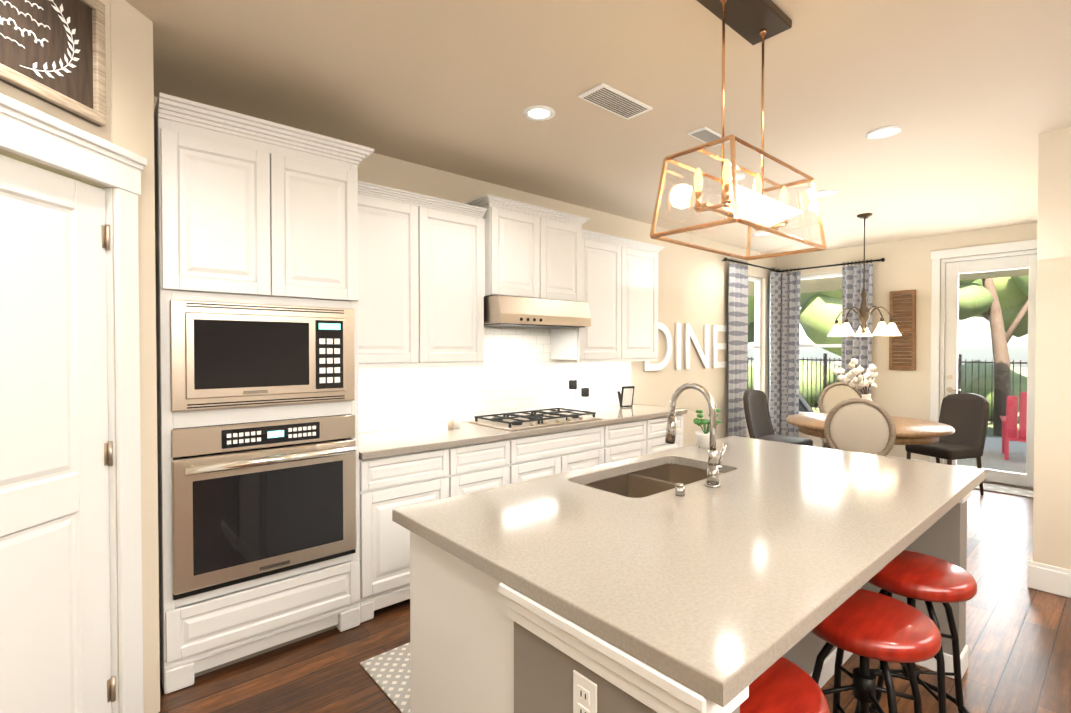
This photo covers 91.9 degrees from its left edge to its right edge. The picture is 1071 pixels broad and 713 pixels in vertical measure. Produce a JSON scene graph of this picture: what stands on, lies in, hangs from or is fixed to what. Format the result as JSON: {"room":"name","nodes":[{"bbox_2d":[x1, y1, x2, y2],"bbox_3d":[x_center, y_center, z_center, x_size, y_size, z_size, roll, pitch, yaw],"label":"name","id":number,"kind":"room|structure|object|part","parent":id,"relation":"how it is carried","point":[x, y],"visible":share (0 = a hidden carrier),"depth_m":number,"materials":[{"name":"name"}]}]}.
{"room":"dining room and kitchen","nodes":[
{"label":"dining room and kitchen","id":0,"kind":"room"},
{"bbox_2d":[72,0,119,712],"bbox_3d":[-1.591,0.056,1.889,0.088,2.750,0.104,-1,1,-41],"label":"wall","id":1,"kind":"structure","parent":0,"point":[111,132],"depth_m":1.87,"materials":[{"name":"beige paint"}]},
{"bbox_2d":[0,0,106,126],"bbox_3d":[-1.534,-1.008,1.485,0.034,0.420,0.640,0,1,4],"label":"sign","id":2,"kind":"object","parent":1,"relation":"attached to","point":[53,52],"visible":1,"depth_m":1.65,"materials":[{"name":"brown wood"}]},
{"bbox_2d":[0,93,146,712],"bbox_3d":[-1.590,0.344,1.529,0.163,2.185,0.940,0,1,4],"label":"pantry door","id":3,"kind":"structure","parent":1,"relation":"in","point":[58,606],"depth_m":1.72,"materials":[{"name":"white wood"}]},
{"bbox_2d":[120,80,779,639],"bbox_3d":[0.663,0.010,5.015,7.390,2.750,0.162,-1,1,-41],"label":"wall","id":4,"kind":"structure","parent":0,"point":[518,370],"depth_m":4.11,"materials":[{"name":"beige paint"}]},
{"bbox_2d":[358,185,429,364],"bbox_3d":[-1.008,-0.466,3.239,0.560,1.014,0.347,-1,1,-41],"label":"upper cabinet","id":5,"kind":"object","parent":4,"relation":"attached to","point":[394,228],"depth_m":3.14,"materials":[{"name":"white wood"}]},
{"bbox_2d":[430,201,483,364],"bbox_3d":[-0.671,-0.471,3.531,0.581,1.014,0.347,-1,1,-41],"label":"upper cabinet","id":6,"kind":"object","parent":4,"relation":"attached to","point":[433,272],"depth_m":3.43,"materials":[{"name":"white wood"}]},
{"bbox_2d":[466,197,549,299],"bbox_3d":[-0.249,-0.745,3.855,0.526,0.634,0.403,-1,1,-41],"label":"upper cabinet","id":7,"kind":"object","parent":4,"relation":"attached to","point":[515,238],"depth_m":3.68,"materials":[{"name":"white wood"}]},
{"bbox_2d":[484,295,590,328],"bbox_3d":[-0.058,-0.324,3.949,0.886,0.194,0.498,-1,1,-41],"label":"range hood","id":8,"kind":"object","parent":4,"relation":"attached to","point":[511,311],"visible":0.96,"depth_m":3.71,"materials":[{"name":"silver metal"}]},
{"bbox_2d":[550,213,585,302],"bbox_3d":[0.056,-0.749,4.118,0.526,0.634,0.403,-1,1,-41],"label":"upper cabinet","id":9,"kind":"object","parent":4,"relation":"attached to","point":[567,235],"depth_m":4.02,"materials":[{"name":"white wood"}]},
{"bbox_2d":[550,233,629,360],"bbox_3d":[0.455,-0.485,4.504,0.617,1.014,0.347,-1,1,-41],"label":"upper cabinet","id":10,"kind":"object","parent":4,"relation":"attached to","point":[607,338],"depth_m":4.39,"materials":[{"name":"white wood"}]},
{"bbox_2d":[630,241,661,360],"bbox_3d":[0.821,-0.490,4.821,0.597,1.014,0.347,-1,1,-41],"label":"upper cabinet","id":11,"kind":"object","parent":4,"relation":"attached to","point":[643,259],"depth_m":4.74,"materials":[{"name":"white wood"}]},
{"bbox_2d":[643,322,726,370],"bbox_3d":[1.722,-0.114,5.817,1.616,0.511,0.030,-1,1,-41],"label":"sign","id":12,"kind":"object","parent":4,"relation":"attached to","point":[689,334],"visible":0.88,"depth_m":5.78,"materials":[{"name":"white"}]},
{"bbox_2d":[722,257,780,271],"bbox_3d":[2.774,-1.169,6.660,1.423,0.048,0.107,-1,1,-41],"label":"curtain rod","id":13,"kind":"object","parent":4,"relation":"attached to","point":[725,259],"depth_m":6.58,"materials":[{"name":"black metal"}]},
{"bbox_2d":[728,258,747,437],"bbox_3d":[2.507,0.072,6.408,0.440,2.526,0.067,-1,1,-41],"label":"curtain","id":14,"kind":"object","parent":13,"relation":"hanging from","point":[737,327],"visible":0.77,"depth_m":6.37,"materials":[{"name":"grey fabric"}]},
{"bbox_2d":[769,267,780,434],"bbox_3d":[3.264,0.062,7.062,0.240,2.526,0.067,-1,1,-41],"label":"curtain","id":15,"kind":"object","parent":13,"relation":"hanging from","point":[774,328],"visible":0.75,"depth_m":7.04,"materials":[{"name":"grey fabric"}]},
{"bbox_2d":[747,276,761,390],"bbox_3d":[2.801,-0.087,6.815,0.860,1.942,0.135,-1,1,-41],"label":"window","id":16,"kind":"structure","parent":4,"relation":"in","point":[757,346],"depth_m":7.07,"materials":[{"name":"white"}]},
{"bbox_2d":[125,0,1070,256],"bbox_3d":[2.414,-1.798,2.115,8.600,0.950,6.900,-1,1,-41],"label":"ceiling","id":17,"kind":"structure","parent":0,"point":[971,99],"depth_m":2.60,"materials":[{"name":"beige paint"}]},
{"bbox_2d":[523,105,554,120],"bbox_3d":[0.019,-1.328,2.828,0.180,0.010,0.180,-1,1,-41],"label":"recessed light","id":18,"kind":"object","parent":17,"relation":"in","point":[538,112],"visible":1,"depth_m":2.82,"materials":[{"name":"white paint"}]},
{"bbox_2d":[578,83,652,118],"bbox_3d":[0.421,-1.324,2.700,0.400,0.013,0.170,-1,1,-41],"label":"ceiling vent","id":19,"kind":"object","parent":17,"relation":"in","point":[611,99],"visible":1,"depth_m":2.68,"materials":[{"name":"white metal"}]},
{"bbox_2d":[687,126,729,146],"bbox_3d":[1.056,-1.331,3.143,0.300,0.011,0.120,-1,1,-41],"label":"ceiling vent","id":20,"kind":"object","parent":17,"relation":"in","point":[705,134],"visible":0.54,"depth_m":3.10,"materials":[{"name":"white metal"}]},
{"bbox_2d":[720,173,744,181],"bbox_3d":[1.479,-1.343,3.892,0.180,0.010,0.180,-1,1,-41],"label":"recessed light","id":21,"kind":"object","parent":17,"relation":"in","point":[740,176],"depth_m":3.88,"materials":[{"name":"white paint"}]},
{"bbox_2d":[650,0,826,260],"bbox_3d":[0.784,-0.871,1.949,0.716,0.898,0.336,-1,1,-41],"label":"lantern pendant light","id":22,"kind":"object","parent":17,"relation":"hanging from","point":[753,22],"visible":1,"depth_m":1.91,"materials":[{"name":"brown metal"}]},
{"bbox_2d":[754,232,770,235],"bbox_3d":[2.539,-1.371,5.800,0.180,0.010,0.180,-1,1,-41],"label":"recessed light","id":23,"kind":"object","parent":17,"relation":"in","point":[761,233],"depth_m":5.80,"materials":[{"name":"white paint"}]},
{"bbox_2d":[812,190,836,196],"bbox_3d":[2.394,-1.349,4.286,0.180,0.010,0.180,-1,1,-41],"label":"recessed light","id":24,"kind":"object","parent":17,"relation":"in","point":[822,193],"visible":0.73,"depth_m":4.27,"materials":[{"name":"white paint"}]},
{"bbox_2d":[828,213,901,336],"bbox_3d":[3.154,-0.782,5.007,0.616,1.164,0.596,-1,1,-41],"label":"dining chandelier","id":25,"kind":"object","parent":17,"relation":"hanging from","point":[863,313],"visible":1,"depth_m":4.96,"materials":[{"name":"brown metal"}]},
{"bbox_2d":[866,126,901,138],"bbox_3d":[2.072,-1.331,3.083,0.180,0.010,0.180,-1,1,-41],"label":"recessed light","id":26,"kind":"object","parent":17,"relation":"in","point":[883,132],"visible":1,"depth_m":3.08,"materials":[{"name":"white paint"}]},
{"bbox_2d":[158,489,1070,712],"bbox_3d":[2.414,1.477,2.163,8.600,0.100,6.900,-1,1,-41],"label":"floor","id":27,"kind":"structure","parent":0,"point":[1018,636],"depth_m":2.42,"materials":[{"name":"brown wood"}]},
{"bbox_2d":[154,93,373,693],"bbox_3d":[-1.407,0.169,2.676,0.908,2.499,0.691,-1,1,-41],"label":"tall cabinet","id":28,"kind":"object","parent":27,"relation":"on","point":[251,210],"visible":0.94,"depth_m":2.36,"materials":[{"name":"white wood"}]},
{"bbox_2d":[170,300,354,411],"bbox_3d":[-1.405,-0.010,2.621,0.780,0.470,0.580,-1,1,-41],"label":"built-in microwave","id":29,"kind":"object","parent":28,"relation":"in","point":[228,355],"visible":1,"depth_m":2.36,"materials":[{"name":"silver metal"}]},
{"bbox_2d":[171,414,355,599],"bbox_3d":[-1.392,0.661,2.616,0.780,0.718,0.698,-1,1,-41],"label":"built-in oven","id":30,"kind":"object","parent":28,"relation":"in","point":[252,500],"visible":0.96,"depth_m":2.37,"materials":[{"name":"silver metal"}]},
{"bbox_2d":[360,642,410,712],"bbox_3d":[0.009,1.413,2.697,1.640,0.010,0.615,-1,1,-41],"label":"runner rug","id":31,"kind":"object","parent":27,"relation":"on","point":[388,672],"visible":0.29,"depth_m":2.31,"materials":[{"name":"grey fabric"}]},
{"bbox_2d":[359,446,462,622],"bbox_3d":[-0.898,0.975,3.170,0.611,0.872,0.628,-1,1,-41],"label":"base cabinet","id":32,"kind":"object","parent":27,"relation":"on","point":[388,485],"depth_m":2.85,"materials":[{"name":"white wood"}]},
{"bbox_2d":[463,437,522,493],"bbox_3d":[-0.541,0.971,3.479,0.588,0.872,0.628,-1,1,-41],"label":"base cabinet","id":33,"kind":"object","parent":27,"relation":"on","point":[486,465],"depth_m":3.30,"materials":[{"name":"white wood"}]},
{"bbox_2d":[523,424,614,480],"bbox_3d":[-0.019,0.964,3.930,1.048,0.872,0.628,-1,1,-41],"label":"base cabinet","id":34,"kind":"object","parent":27,"relation":"on","point":[548,454],"depth_m":3.73,"materials":[{"name":"white wood"}]},
{"bbox_2d":[615,418,654,460],"bbox_3d":[0.529,0.957,4.404,0.657,0.872,0.628,-1,1,-41],"label":"base cabinet","id":35,"kind":"object","parent":27,"relation":"on","point":[633,438],"depth_m":4.23,"materials":[{"name":"white wood"}]},
{"bbox_2d":[655,414,682,452],"bbox_3d":[0.916,0.952,4.738,0.620,0.872,0.628,-1,1,-41],"label":"base cabinet","id":36,"kind":"object","parent":27,"relation":"on","point":[661,422],"depth_m":4.51,"materials":[{"name":"white wood"}]},
{"bbox_2d":[359,404,686,459],"bbox_3d":[0.024,0.506,3.938,3.019,0.040,0.642,-1,1,-41],"label":"countertop","id":37,"kind":"structure","parent":36,"relation":"on","point":[383,443],"depth_m":3.37,"materials":[{"name":"stone"}]},
{"bbox_2d":[447,417,456,429],"bbox_3d":[-0.573,0.452,3.493,0.043,0.080,0.043,1,1,34],"label":"salt","id":38,"kind":"object","parent":37,"relation":"on","point":[452,424],"depth_m":3.48,"materials":[{"name":"white ceramic"}]},
{"bbox_2d":[457,417,459,428],"bbox_3d":[-0.540,0.451,3.547,0.043,0.080,0.043,1,1,34],"label":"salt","id":39,"kind":"object","parent":37,"relation":"on","point":[458,421],"depth_m":3.53,"materials":[{"name":"white ceramic"}]},
{"bbox_2d":[468,408,601,430],"bbox_3d":[0.011,0.460,3.911,0.900,0.050,0.510,-1,1,-41],"label":"gas cooktop","id":40,"kind":"object","parent":37,"relation":"in","point":[533,419],"visible":1,"depth_m":3.79,"materials":[{"name":"silver metal"}]},
{"bbox_2d":[569,374,588,412],"bbox_3d":[0.349,0.314,4.420,0.206,0.330,0.154,-1,1,-41],"label":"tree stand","id":41,"kind":"object","parent":37,"relation":"on","point":[573,385],"visible":0.88,"depth_m":4.40,"materials":[{"name":"white metal"}]},
{"bbox_2d":[618,386,634,406],"bbox_3d":[0.850,0.373,4.801,0.131,0.198,0.058,0,1,-20],"label":"framed picture","id":42,"kind":"object","parent":37,"relation":"on","point":[625,396],"depth_m":4.79,"materials":[{"name":"black metal"}]},
{"bbox_2d":[410,473,971,712],"bbox_3d":[0.768,0.991,2.057,2.288,0.872,1.161,-1,1,-41],"label":"kitchen island","id":43,"kind":"object","parent":27,"relation":"on","point":[481,642],"visible":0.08,"depth_m":1.43,"materials":[{"name":"white wood"}]},
{"bbox_2d":[573,670,596,712],"bbox_3d":[0.105,0.742,1.108,0.008,0.114,0.070,-1,1,-41],"label":"outlet","id":44,"kind":"object","parent":43,"relation":"attached to","point":[584,694],"visible":1,"depth_m":1.10,"materials":[{"name":"white plastic"}]},
{"bbox_2d":[392,436,985,706],"bbox_3d":[0.772,0.512,2.045,2.280,0.083,1.210,-1,1,-41],"label":"island countertop","id":45,"kind":"structure","parent":43,"relation":"on","point":[766,555],"depth_m":1.47,"materials":[{"name":"stone"}]},
{"bbox_2d":[582,464,722,497],"bbox_3d":[0.529,0.659,2.267,0.810,0.214,0.430,-1,1,-41],"label":"undermount sink","id":46,"kind":"object","parent":45,"relation":"in","point":[646,482],"visible":0.1,"depth_m":2.43,"materials":[{"name":"silver metal"}]},
{"bbox_3d":[0.536,0.493,1.920,0.034,0.042,0.034,-1,1,-41],"label":"air switch button","id":47,"kind":"part","parent":45,"relation":"part of","materials":[{"name":"silver metal"}]},
{"bbox_2d":[665,383,726,487],"bbox_3d":[0.660,0.309,2.136,0.113,0.405,0.250,-1,1,-41],"label":"gooseneck faucet","id":48,"kind":"object","parent":45,"relation":"on","point":[713,469],"visible":1,"depth_m":2.05,"materials":[{"name":"silver metal"}]},
{"bbox_2d":[693,409,722,447],"bbox_3d":[0.944,0.397,2.862,0.199,0.209,0.186,-1,1,-41],"label":"potted plant","id":49,"kind":"object","parent":45,"relation":"on","point":[703,438],"visible":0.73,"depth_m":2.84,"materials":[{"name":"green plant"}]},
{"bbox_2d":[743,389,812,445],"bbox_3d":[2.620,0.877,5.662,0.475,1.002,0.632,-1,1,-41],"label":"dining chair","id":50,"kind":"object","parent":27,"relation":"on","point":[757,417],"visible":0.54,"depth_m":5.79,"materials":[{"name":"brown leather"}]},
{"bbox_2d":[740,657,829,712],"bbox_3d":[0.484,1.097,1.216,0.358,0.688,0.358,-1,1,-41],"label":"stool","id":51,"kind":"object","parent":27,"relation":"on","point":[782,685],"visible":0.27,"depth_m":1.16,"materials":[{"name":"red leather"}]},
{"bbox_2d":[818,382,861,448],"bbox_3d":[3.515,0.838,5.874,0.490,1.073,0.564,0,1,21],"label":"dining chair","id":52,"kind":"object","parent":27,"relation":"on","point":[832,395],"visible":0.31,"depth_m":6.09,"materials":[{"name":"beige fabric"}]},
{"bbox_2d":[824,398,895,455],"bbox_3d":[2.708,0.861,4.321,0.490,1.073,0.564,1,1,35],"label":"dining chair","id":53,"kind":"object","parent":27,"relation":"on","point":[858,426],"visible":0.62,"depth_m":4.10,"materials":[{"name":"beige fabric"}]},
{"bbox_2d":[786,413,954,444],"bbox_3d":[3.165,1.006,4.987,1.360,0.760,1.360,-1,1,-41],"label":"round dining table","id":54,"kind":"object","parent":27,"relation":"on","point":[911,431],"visible":0.21,"depth_m":4.72,"materials":[{"name":"brown wood"}]},
{"bbox_2d":[833,358,877,407],"bbox_3d":[3.154,0.319,5.097,0.549,0.609,0.387,-1,1,-41],"label":"vase","id":55,"kind":"object","parent":54,"relation":"on","point":[860,382],"visible":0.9,"depth_m":5.01,"materials":[{"name":"white ceramic"}]},
{"bbox_2d":[811,589,941,712],"bbox_3d":[0.972,1.092,1.532,0.358,0.688,0.358,-1,1,-41],"label":"stool","id":56,"kind":"object","parent":27,"relation":"on","point":[867,625],"visible":0.77,"depth_m":1.47,"materials":[{"name":"red leather"}]},
{"bbox_2d":[852,550,976,712],"bbox_3d":[1.342,1.088,1.852,0.358,0.688,0.358,-1,1,-41],"label":"stool","id":57,"kind":"object","parent":27,"relation":"on","point":[912,576],"visible":0.62,"depth_m":1.78,"materials":[{"name":"red leather"}]},
{"bbox_2d":[905,393,988,494],"bbox_3d":[4.227,0.882,5.297,0.625,1.002,0.460,0,1,-17],"label":"dining chair","id":58,"kind":"object","parent":27,"relation":"on","point":[965,416],"visible":0.85,"depth_m":5.26,"materials":[{"name":"brown leather"}]},
{"bbox_2d":[974,483,1033,497],"bbox_3d":[4.745,1.372,5.433,0.335,0.014,0.800,-1,1,-41],"label":"doormat","id":59,"kind":"object","parent":27,"relation":"on","point":[1009,490],"visible":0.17,"depth_m":5.28,"materials":[{"name":"beige fabric"}]},
{"bbox_2d":[780,228,995,461],"bbox_3d":[5.561,-0.413,4.863,0.171,3.600,6.450,-1,1,-41],"label":"wall","id":60,"kind":"structure","parent":0,"point":[907,265],"depth_m":6.16,"materials":[{"name":"beige paint"}]},
{"bbox_2d":[799,272,841,413],"bbox_3d":[3.813,-0.102,6.840,0.135,1.972,0.880,-1,1,-41],"label":"window","id":61,"kind":"structure","parent":60,"relation":"in","point":[817,277],"depth_m":6.93,"materials":[{"name":"white"}]},
{"bbox_2d":[781,258,884,271],"bbox_3d":[3.791,-1.170,6.717,0.106,0.048,1.294,-1,1,-41],"label":"curtain rod","id":62,"kind":"object","parent":60,"relation":"attached to","point":[878,260],"depth_m":6.62,"materials":[{"name":"black metal"}]},
{"bbox_2d":[779,267,800,436],"bbox_3d":[3.457,0.062,7.076,0.067,2.526,0.300,-1,1,-41],"label":"curtain","id":63,"kind":"object","parent":62,"relation":"hanging from","point":[789,344],"visible":0.73,"depth_m":7.05,"materials":[{"name":"grey fabric"}]},
{"bbox_2d":[841,259,872,396],"bbox_3d":[3.999,0.071,6.449,0.067,2.526,0.340,-1,1,-41],"label":"curtain","id":64,"kind":"object","parent":62,"relation":"hanging from","point":[859,349],"visible":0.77,"depth_m":6.44,"materials":[{"name":"grey fabric"}]},
{"bbox_2d":[813,446,927,461],"bbox_3d":[3.967,1.279,6.618,0.016,0.164,1.713,-1,1,-41],"label":"baseboard","id":65,"kind":"structure","parent":60,"relation":"attached to","point":[813,446],"depth_m":6.17,"materials":[{"name":"white"}]},
{"bbox_2d":[889,290,915,369],"bbox_3d":[4.349,-0.311,6.137,0.034,0.940,0.260,-1,1,-41],"label":"decor","id":66,"kind":"object","parent":60,"relation":"attached to","point":[909,327],"visible":0.92,"depth_m":6.12,"materials":[{"name":"brown wood"}]},
{"bbox_2d":[929,239,1036,489],"bbox_3d":[4.921,0.089,5.593,0.154,2.575,1.050,-1,1,-41],"label":"patio door","id":67,"kind":"structure","parent":60,"relation":"in","point":[944,329],"depth_m":5.67,"materials":[{"name":"white"}]},
{"bbox_2d":[996,127,1070,569],"bbox_3d":[3.773,-0.394,3.575,4.219,3.600,0.300,-1,1,-41],"label":"wall","id":68,"kind":"structure","parent":0,"point":[1052,228],"depth_m":3.08,"materials":[{"name":"beige paint"}]},
{"bbox_2d":[1028,557,1044,588],"bbox_3d":[4.138,1.315,4.143,2.996,0.164,0.042,-1,1,-41],"label":"baseboard","id":69,"kind":"structure","parent":68,"relation":"attached to","point":[1035,569],"depth_m":3.14,"materials":[{"name":"white wood"}]},
{"label":"outside","id":70,"kind":"structure","parent":0,"visible":0},
{"bbox_2d":[748,362,1026,473],"bbox_3d":[16.174,1.270,18.355,72.000,0.120,80.000,-1,1,-41],"label":"ground","id":71,"kind":"structure","parent":70,"point":[994,461],"depth_m":7.25,"materials":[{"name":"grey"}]},
{"bbox_2d":[799,394,813,412],"bbox_3d":[4.898,0.967,8.648,1.742,0.771,0.640,0,1,-11],"label":"lounge chair","id":72,"kind":"object","parent":71,"relation":"on","point":[804,405],"depth_m":8.22,"materials":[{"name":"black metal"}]},
{"bbox_2d":[747,353,1026,423],"bbox_3d":[9.171,0.703,9.627,0.060,1.470,28.030,-1,1,-41],"label":"iron fence","id":73,"kind":"object","parent":71,"relation":"on","point":[825,359],"depth_m":10.38,"materials":[{"name":"black metal"}]},
{"bbox_2d":[748,275,1028,435],"bbox_3d":[14.777,-3.089,13.907,26.491,9.273,33.384,-1,1,-41],"label":"trees","id":74,"kind":"object","parent":71,"relation":"on","point":[993,313],"depth_m":13.75,"materials":[{"name":"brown plant"}]},
{"bbox_2d":[748,268,1028,295],"bbox_3d":[5.449,-0.049,8.004,3.740,2.820,6.000,-1,1,-41],"label":"roof","id":75,"kind":"structure","parent":71,"relation":"on","point":[823,285],"depth_m":8.79,"materials":[{"name":"beige"}]},
{"bbox_2d":[1000,392,1026,459],"bbox_3d":[6.623,0.887,6.840,0.690,0.983,0.824,1,1,39],"label":"chair","id":76,"kind":"object","parent":71,"relation":"on","point":[1010,423],"depth_m":6.78,"materials":[{"name":"red"}]}
]}

